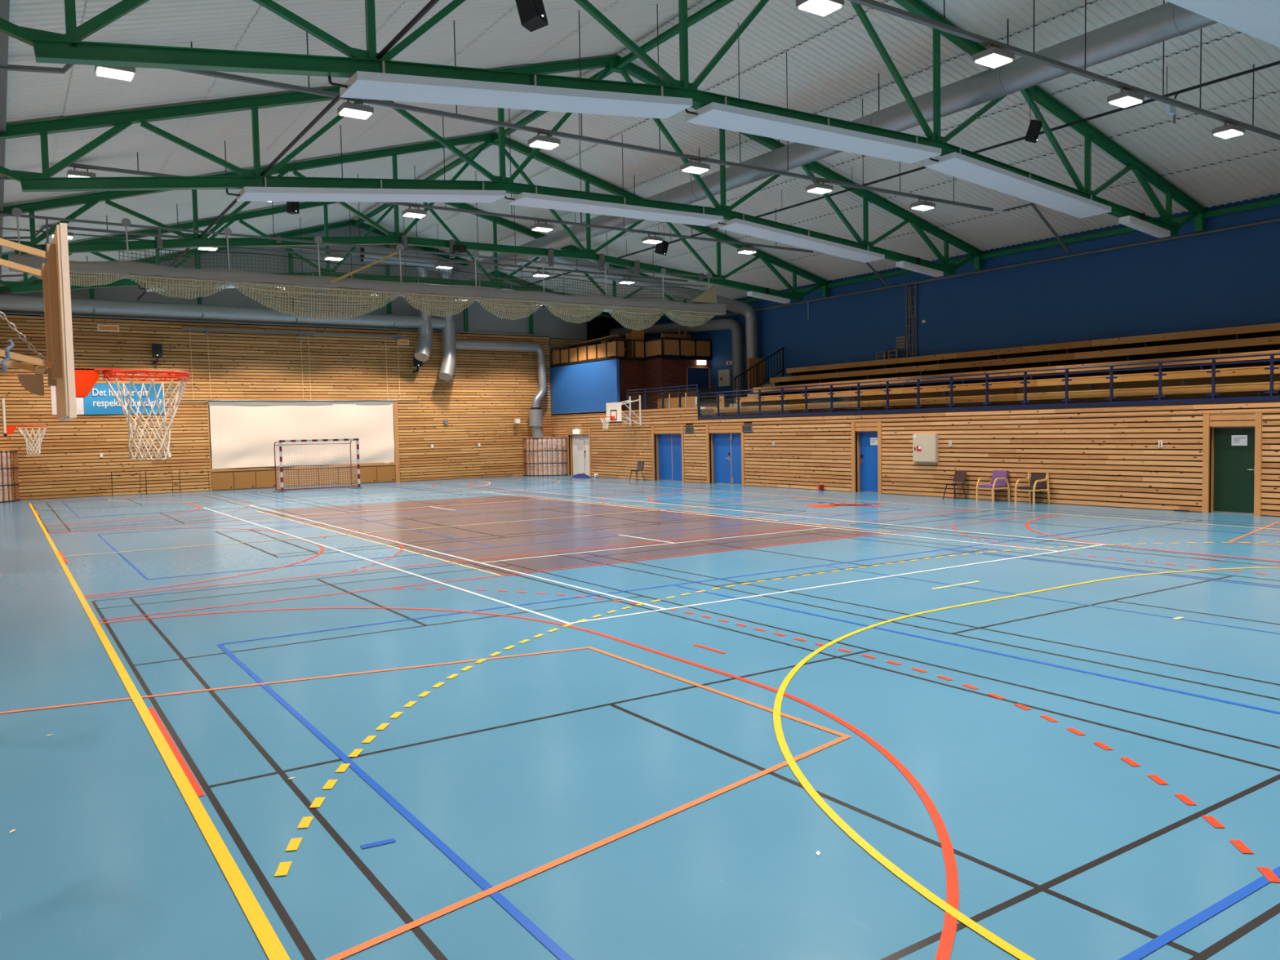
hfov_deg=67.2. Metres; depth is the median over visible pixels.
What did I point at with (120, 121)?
roof truss
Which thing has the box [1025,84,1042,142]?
loudspeaker
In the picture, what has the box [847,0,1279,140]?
cable tray
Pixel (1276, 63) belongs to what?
pipe
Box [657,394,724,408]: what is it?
wall
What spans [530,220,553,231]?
floodlight
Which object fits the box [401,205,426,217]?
floodlight
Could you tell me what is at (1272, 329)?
bench
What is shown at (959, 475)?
chair
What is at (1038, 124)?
grille
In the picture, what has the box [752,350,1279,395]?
bench
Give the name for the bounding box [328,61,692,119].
panel
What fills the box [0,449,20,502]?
floor vent
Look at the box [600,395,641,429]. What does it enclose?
basketball hoop
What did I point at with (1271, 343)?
bench
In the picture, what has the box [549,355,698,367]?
floor
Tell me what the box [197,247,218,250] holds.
floodlight
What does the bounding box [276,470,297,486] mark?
panel
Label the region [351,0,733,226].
ridge beam
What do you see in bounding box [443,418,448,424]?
fire alarm
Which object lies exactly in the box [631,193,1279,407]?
wall
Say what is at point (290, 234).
frame
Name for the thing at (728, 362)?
fire sign
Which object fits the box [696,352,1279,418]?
railing
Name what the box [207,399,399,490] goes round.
trim
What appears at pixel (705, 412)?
floor
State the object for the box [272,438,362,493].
goal
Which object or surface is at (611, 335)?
plank
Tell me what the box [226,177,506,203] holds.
panel
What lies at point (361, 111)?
floodlight
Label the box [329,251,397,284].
strap
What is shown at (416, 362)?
loudspeaker
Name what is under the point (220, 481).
panel
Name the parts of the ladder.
rail, rail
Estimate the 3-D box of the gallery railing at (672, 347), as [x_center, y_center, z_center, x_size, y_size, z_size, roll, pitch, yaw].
[-1.192,-6.128,45.975,8.543,0.985,3.634,0,3,21]
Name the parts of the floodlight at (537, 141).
lit panel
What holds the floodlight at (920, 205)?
attached to the roof truss at (10, 67)
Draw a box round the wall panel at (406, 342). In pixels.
[398,339,408,345]
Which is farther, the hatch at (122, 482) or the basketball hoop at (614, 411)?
the basketball hoop at (614, 411)
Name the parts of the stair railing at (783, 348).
post, post, post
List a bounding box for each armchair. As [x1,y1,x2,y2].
[976,470,1009,502]
[1014,472,1049,505]
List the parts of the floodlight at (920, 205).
lit panel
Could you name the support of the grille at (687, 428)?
attached to the air vent at (687, 429)
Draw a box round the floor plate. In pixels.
[1173,509,1189,511]
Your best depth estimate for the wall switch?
23.55 m
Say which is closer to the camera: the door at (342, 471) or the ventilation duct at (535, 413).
the door at (342, 471)
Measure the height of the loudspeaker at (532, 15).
1.687 m
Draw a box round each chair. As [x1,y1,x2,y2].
[629,461,644,480]
[875,351,893,359]
[888,336,905,359]
[942,470,966,499]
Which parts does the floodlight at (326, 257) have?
lit panel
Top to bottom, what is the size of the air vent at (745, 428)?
0.250 m
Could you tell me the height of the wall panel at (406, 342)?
0.240 m
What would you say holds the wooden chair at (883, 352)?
on the grandstand
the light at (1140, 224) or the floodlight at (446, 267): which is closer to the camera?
the light at (1140, 224)
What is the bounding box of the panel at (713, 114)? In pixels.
[684,96,941,163]
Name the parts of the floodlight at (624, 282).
lit panel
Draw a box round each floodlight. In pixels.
[50,228,73,239]
[66,166,96,177]
[94,65,135,80]
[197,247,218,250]
[324,251,343,260]
[337,98,373,119]
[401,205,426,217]
[434,260,453,269]
[527,132,560,149]
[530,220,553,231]
[532,269,550,276]
[618,275,635,284]
[641,233,662,244]
[680,158,710,173]
[737,244,756,253]
[795,0,844,16]
[805,180,833,194]
[910,198,935,210]
[972,44,1014,68]
[1106,87,1144,107]
[1211,120,1244,138]
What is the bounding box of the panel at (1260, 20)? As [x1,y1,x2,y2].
[1164,0,1279,47]
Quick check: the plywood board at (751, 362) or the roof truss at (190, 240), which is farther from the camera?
the plywood board at (751, 362)
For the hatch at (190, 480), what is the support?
attached to the wall at (488, 389)
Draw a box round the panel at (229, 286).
[137,272,313,291]
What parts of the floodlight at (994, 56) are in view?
lit panel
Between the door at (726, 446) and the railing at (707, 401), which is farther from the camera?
the railing at (707, 401)
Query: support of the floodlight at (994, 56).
attached to the cable tray at (873, 4)
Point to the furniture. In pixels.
(665, 335)
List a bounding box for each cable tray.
[0,0,9,279]
[0,108,888,284]
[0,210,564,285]
[2,164,696,283]
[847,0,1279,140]
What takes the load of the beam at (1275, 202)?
attached to the roof truss at (51, 47)
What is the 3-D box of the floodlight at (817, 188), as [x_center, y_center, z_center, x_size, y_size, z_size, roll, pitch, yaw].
[4.476,-7.323,24.000,0.540,0.255,0.400,-3,4,-34]
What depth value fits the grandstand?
40.13 m
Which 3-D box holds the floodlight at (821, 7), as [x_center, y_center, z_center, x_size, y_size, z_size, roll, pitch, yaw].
[2.516,-6.727,13.455,0.540,0.255,0.400,-3,4,-34]
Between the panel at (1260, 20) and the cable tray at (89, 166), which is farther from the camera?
the cable tray at (89, 166)
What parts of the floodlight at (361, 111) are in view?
lit panel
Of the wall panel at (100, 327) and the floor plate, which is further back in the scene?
the wall panel at (100, 327)
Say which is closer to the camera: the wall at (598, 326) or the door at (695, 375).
the door at (695, 375)
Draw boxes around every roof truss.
[0,0,1206,236]
[0,4,1070,253]
[0,55,982,275]
[0,132,829,302]
[0,201,716,319]
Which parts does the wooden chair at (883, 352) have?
seat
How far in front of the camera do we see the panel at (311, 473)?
42.66 m
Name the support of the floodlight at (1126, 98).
attached to the cable tray at (873, 4)
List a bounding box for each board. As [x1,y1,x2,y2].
[631,318,644,358]
[695,396,705,408]
[747,357,765,393]
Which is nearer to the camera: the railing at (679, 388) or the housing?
the housing
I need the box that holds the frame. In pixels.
[0,220,631,333]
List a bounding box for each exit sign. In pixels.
[573,429,578,433]
[697,360,706,364]
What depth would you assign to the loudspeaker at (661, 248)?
36.35 m
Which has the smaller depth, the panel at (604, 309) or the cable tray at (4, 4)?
the cable tray at (4, 4)
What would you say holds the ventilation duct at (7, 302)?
hanging from the ceiling
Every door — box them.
[572,435,590,475]
[657,434,682,481]
[685,366,711,396]
[713,433,742,484]
[859,431,878,493]
[1213,426,1254,514]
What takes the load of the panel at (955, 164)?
hanging from the roof truss at (51, 47)
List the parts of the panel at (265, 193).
panel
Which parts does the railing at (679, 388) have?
post, post, rail, rail, post, post, post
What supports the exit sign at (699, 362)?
attached to the brick wall at (658, 372)
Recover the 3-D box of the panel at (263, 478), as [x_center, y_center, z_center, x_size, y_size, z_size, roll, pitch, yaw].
[-16.222,-0.035,41.764,0.859,0.700,0.220,-3,4,-34]
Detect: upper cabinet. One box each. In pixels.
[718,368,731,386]
[912,433,937,462]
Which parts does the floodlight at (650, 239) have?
lit panel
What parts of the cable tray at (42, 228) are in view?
hanger rod, hanger rod, hanger rod, hanger rod, hanger rod, hanger rod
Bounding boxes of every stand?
[668,394,670,408]
[684,392,686,407]
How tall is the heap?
0.213 m
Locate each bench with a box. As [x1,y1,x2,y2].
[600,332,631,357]
[713,381,1279,415]
[735,364,1279,406]
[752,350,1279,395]
[769,336,1279,386]
[786,322,1279,376]
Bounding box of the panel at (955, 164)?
[924,148,1111,218]
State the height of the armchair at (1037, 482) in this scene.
0.832 m
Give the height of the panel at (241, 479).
0.700 m
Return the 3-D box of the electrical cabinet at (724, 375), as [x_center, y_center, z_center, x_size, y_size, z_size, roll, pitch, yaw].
[3.992,-4.806,45.299,0.122,0.770,0.800,-3,4,-34]
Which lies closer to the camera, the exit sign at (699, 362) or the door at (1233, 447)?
the door at (1233, 447)
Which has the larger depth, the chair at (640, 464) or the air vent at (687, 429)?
the chair at (640, 464)
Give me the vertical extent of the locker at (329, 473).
0.700 m
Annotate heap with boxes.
[572,473,591,478]
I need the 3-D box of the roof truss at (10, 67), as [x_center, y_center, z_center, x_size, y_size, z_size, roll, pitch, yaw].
[1.795,-8.522,22.159,27.720,4.190,0.120,-3,4,-34]
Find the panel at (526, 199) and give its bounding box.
[504,186,723,226]
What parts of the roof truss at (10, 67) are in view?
hanger rod, hanger rod, hanger rod, hanger rod, hanger rod, hanger rod, hanger rod, hanger rod, hanger rod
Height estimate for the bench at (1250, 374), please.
0.433 m
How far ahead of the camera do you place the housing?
29.91 m
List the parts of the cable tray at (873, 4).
hanger rod, hanger rod, hanger rod, hanger rod, hanger rod, hanger rod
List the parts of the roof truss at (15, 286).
gusset plate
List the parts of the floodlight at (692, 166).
lit panel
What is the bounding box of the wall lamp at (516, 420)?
[514,418,519,422]
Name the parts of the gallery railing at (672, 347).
post, post, post, rail, post, post, post, post, rail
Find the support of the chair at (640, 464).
on the floor at (565, 717)
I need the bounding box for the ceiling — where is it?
[0,0,1279,317]
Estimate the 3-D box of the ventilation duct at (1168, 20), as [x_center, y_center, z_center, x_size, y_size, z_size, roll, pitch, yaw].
[8.172,-6.367,29.170,10.632,7.749,44.500,-3,4,-34]
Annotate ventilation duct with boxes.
[0,293,456,381]
[359,247,454,321]
[453,1,1217,393]
[455,340,546,438]
[609,318,744,403]
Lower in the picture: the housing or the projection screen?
the projection screen
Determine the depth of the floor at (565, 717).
7.26 m
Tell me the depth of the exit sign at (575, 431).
47.06 m
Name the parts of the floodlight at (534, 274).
lit panel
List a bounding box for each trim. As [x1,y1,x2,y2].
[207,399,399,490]
[565,410,1279,515]
[699,217,1279,319]
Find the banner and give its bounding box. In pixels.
[50,383,165,414]
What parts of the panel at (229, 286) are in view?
panel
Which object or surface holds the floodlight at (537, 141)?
attached to the roof truss at (10, 67)
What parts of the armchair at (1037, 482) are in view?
leg, seat, seat rail, backrest, leg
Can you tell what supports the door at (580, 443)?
in the wall at (1118, 461)
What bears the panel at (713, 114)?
hanging from the roof truss at (51, 47)
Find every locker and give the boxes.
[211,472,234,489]
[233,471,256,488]
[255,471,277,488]
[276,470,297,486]
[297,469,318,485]
[317,468,338,484]
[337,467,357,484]
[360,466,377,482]
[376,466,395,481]
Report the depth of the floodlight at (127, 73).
15.35 m
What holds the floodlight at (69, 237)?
attached to the cable tray at (42, 228)
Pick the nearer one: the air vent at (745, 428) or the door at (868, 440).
the door at (868, 440)
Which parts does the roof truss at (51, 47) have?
gusset plate, gusset plate, gusset plate, post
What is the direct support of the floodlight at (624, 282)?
attached to the cable tray at (42, 228)
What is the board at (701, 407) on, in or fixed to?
on the floor at (705, 412)
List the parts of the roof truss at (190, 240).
gusset plate, gusset plate, apex plate, post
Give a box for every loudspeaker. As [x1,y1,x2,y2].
[151,343,162,364]
[286,154,299,213]
[413,355,422,373]
[515,0,548,31]
[654,236,668,255]
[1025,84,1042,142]
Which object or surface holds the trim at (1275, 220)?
attached to the wall at (1228, 278)
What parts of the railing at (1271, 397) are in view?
post, post, post, post, post, post, post, post, post, post, post, post, rail, rail, rail, post, post, post, post, post, post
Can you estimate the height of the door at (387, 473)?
0.700 m
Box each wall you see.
[0,225,611,500]
[550,316,629,364]
[550,359,1279,516]
[608,358,711,410]
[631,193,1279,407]
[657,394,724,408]
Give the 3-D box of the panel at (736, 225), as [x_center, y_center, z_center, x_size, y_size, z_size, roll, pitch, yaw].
[4.823,-7.216,28.747,6.270,0.837,0.835,-3,4,-34]
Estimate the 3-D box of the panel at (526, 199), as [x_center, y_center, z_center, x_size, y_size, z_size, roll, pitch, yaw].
[-0.605,-7.162,25.119,6.420,0.435,0.835,-3,4,-34]
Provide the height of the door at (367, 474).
0.700 m
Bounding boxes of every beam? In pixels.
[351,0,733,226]
[630,197,1279,322]
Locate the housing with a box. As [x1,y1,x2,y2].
[453,244,466,254]
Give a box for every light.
[746,288,790,303]
[895,257,943,277]
[1118,213,1170,238]
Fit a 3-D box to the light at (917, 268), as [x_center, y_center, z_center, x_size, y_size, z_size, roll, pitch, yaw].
[9.104,-6.952,31.299,1.950,0.550,0.300,-3,4,-34]
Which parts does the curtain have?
lift rod, lift rod, lift rod, lift rod, rail, lift rod, net cord, lift rod, lift rod, lift rod, lift rod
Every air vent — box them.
[684,426,693,432]
[742,425,752,431]
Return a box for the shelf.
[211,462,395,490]
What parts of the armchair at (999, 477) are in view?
seat, seat rail, backrest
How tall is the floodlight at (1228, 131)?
0.255 m
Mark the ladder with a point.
(908, 296)
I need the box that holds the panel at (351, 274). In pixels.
[351,274,489,288]
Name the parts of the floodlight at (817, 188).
lit panel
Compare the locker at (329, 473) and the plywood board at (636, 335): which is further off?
the plywood board at (636, 335)
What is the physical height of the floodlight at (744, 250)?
0.255 m
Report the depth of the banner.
38.24 m
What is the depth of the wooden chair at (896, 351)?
36.41 m
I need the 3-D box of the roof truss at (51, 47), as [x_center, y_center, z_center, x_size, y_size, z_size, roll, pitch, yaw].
[3.572,-8.207,18.918,29.602,4.971,0.200,-3,4,-34]
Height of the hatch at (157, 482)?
0.919 m
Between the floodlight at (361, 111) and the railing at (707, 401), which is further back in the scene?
the railing at (707, 401)
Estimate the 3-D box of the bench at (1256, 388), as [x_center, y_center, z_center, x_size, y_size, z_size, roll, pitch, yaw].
[12.389,-2.154,25.164,0.290,0.433,33.420,-3,4,-34]
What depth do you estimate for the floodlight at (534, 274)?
36.15 m
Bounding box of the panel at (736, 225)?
[717,214,884,262]
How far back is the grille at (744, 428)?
36.48 m
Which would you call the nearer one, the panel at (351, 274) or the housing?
the housing
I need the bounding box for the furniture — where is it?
[661,329,690,356]
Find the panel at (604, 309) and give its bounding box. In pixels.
[501,284,627,312]
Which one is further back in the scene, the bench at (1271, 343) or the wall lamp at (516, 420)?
the wall lamp at (516, 420)
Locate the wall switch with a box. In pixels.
[1158,440,1162,447]
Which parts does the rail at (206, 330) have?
cord, cord, rail, cord, cord, cord, cord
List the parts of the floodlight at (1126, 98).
lit panel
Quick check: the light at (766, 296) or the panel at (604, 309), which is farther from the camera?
the panel at (604, 309)
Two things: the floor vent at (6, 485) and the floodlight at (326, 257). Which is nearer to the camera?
the floodlight at (326, 257)
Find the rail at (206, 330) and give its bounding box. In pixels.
[182,326,401,399]
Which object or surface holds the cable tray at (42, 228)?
hanging from the ceiling
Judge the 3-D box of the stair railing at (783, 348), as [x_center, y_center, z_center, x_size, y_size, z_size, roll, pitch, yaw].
[5.099,-4.378,41.037,2.872,2.682,0.050,-3,4,-34]
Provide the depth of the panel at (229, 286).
32.65 m
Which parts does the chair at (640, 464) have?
backrest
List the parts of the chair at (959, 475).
seat, leg, backrest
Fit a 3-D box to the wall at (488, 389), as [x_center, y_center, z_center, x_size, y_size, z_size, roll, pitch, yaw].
[-12.930,-5.756,43.873,29.750,11.850,0.400,-3,4,-34]
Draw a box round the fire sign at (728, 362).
[726,360,732,364]
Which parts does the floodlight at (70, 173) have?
lit panel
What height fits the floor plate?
0.030 m
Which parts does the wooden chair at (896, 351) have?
seat, leg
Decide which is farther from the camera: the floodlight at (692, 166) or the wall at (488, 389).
the wall at (488, 389)
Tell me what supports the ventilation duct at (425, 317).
attached to the ventilation duct at (7, 302)
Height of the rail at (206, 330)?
3.010 m
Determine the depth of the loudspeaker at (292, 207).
26.30 m
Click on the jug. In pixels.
(820, 487)
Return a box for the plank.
[557,334,620,349]
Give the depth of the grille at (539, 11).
14.21 m
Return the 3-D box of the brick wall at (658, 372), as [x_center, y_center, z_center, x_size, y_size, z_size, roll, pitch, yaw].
[0.960,-4.422,45.627,4.840,2.550,1.570,-3,4,-34]
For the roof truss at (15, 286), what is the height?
4.971 m
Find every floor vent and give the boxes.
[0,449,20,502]
[522,436,568,475]
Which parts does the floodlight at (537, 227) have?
lit panel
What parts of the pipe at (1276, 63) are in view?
hanger rod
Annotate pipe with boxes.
[137,0,439,299]
[523,60,1279,285]
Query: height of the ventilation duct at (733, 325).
4.529 m
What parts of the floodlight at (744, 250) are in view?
lit panel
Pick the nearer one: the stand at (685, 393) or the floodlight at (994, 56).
the floodlight at (994, 56)
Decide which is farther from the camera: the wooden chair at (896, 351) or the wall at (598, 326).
the wall at (598, 326)
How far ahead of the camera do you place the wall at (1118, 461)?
28.19 m
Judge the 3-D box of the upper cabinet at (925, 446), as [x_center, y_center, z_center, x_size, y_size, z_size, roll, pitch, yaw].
[8.736,-0.985,29.484,0.121,0.880,0.880,-3,4,-34]
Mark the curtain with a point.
(149, 274)
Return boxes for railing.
[551,337,711,367]
[625,384,700,410]
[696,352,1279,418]
[697,384,717,408]
[733,346,784,403]
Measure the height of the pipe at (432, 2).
0.070 m
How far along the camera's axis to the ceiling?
23.93 m
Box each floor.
[0,475,1279,959]
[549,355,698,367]
[700,408,715,416]
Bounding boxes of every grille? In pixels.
[292,201,299,213]
[533,0,547,22]
[662,241,668,254]
[685,426,693,431]
[742,426,751,431]
[1035,121,1042,142]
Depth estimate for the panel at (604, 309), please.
42.00 m
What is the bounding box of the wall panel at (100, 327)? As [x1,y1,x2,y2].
[97,324,119,332]
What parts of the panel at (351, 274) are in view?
panel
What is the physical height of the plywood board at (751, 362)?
2.200 m
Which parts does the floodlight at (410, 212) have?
lit panel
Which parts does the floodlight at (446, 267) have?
lit panel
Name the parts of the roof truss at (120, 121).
gusset plate, gusset plate, gusset plate, apex plate, post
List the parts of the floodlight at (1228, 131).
lit panel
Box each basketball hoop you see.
[0,222,190,460]
[0,398,47,454]
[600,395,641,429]
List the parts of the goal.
frame, post, frame, post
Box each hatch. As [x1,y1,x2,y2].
[111,471,140,495]
[146,470,172,493]
[179,468,208,492]
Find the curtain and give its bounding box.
[0,208,725,330]
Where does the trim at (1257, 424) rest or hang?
attached to the wall at (1118, 461)
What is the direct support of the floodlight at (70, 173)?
attached to the cable tray at (89, 166)
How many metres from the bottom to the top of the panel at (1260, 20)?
0.435 m
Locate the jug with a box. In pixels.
[817,482,823,490]
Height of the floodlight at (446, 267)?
0.255 m
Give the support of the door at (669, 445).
in the wall at (1118, 461)
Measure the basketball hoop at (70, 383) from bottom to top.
1.556 m
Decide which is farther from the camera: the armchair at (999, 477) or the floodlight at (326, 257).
the floodlight at (326, 257)
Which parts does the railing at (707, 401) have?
panel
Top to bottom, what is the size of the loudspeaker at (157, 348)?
0.799 m
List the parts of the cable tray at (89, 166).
hanger rod, hanger rod, hanger rod, hanger rod, hanger rod, hanger rod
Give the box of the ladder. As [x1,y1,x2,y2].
[906,284,917,357]
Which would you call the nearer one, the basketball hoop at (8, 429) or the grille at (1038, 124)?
the basketball hoop at (8, 429)
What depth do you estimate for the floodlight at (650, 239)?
30.02 m
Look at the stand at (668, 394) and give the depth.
42.18 m

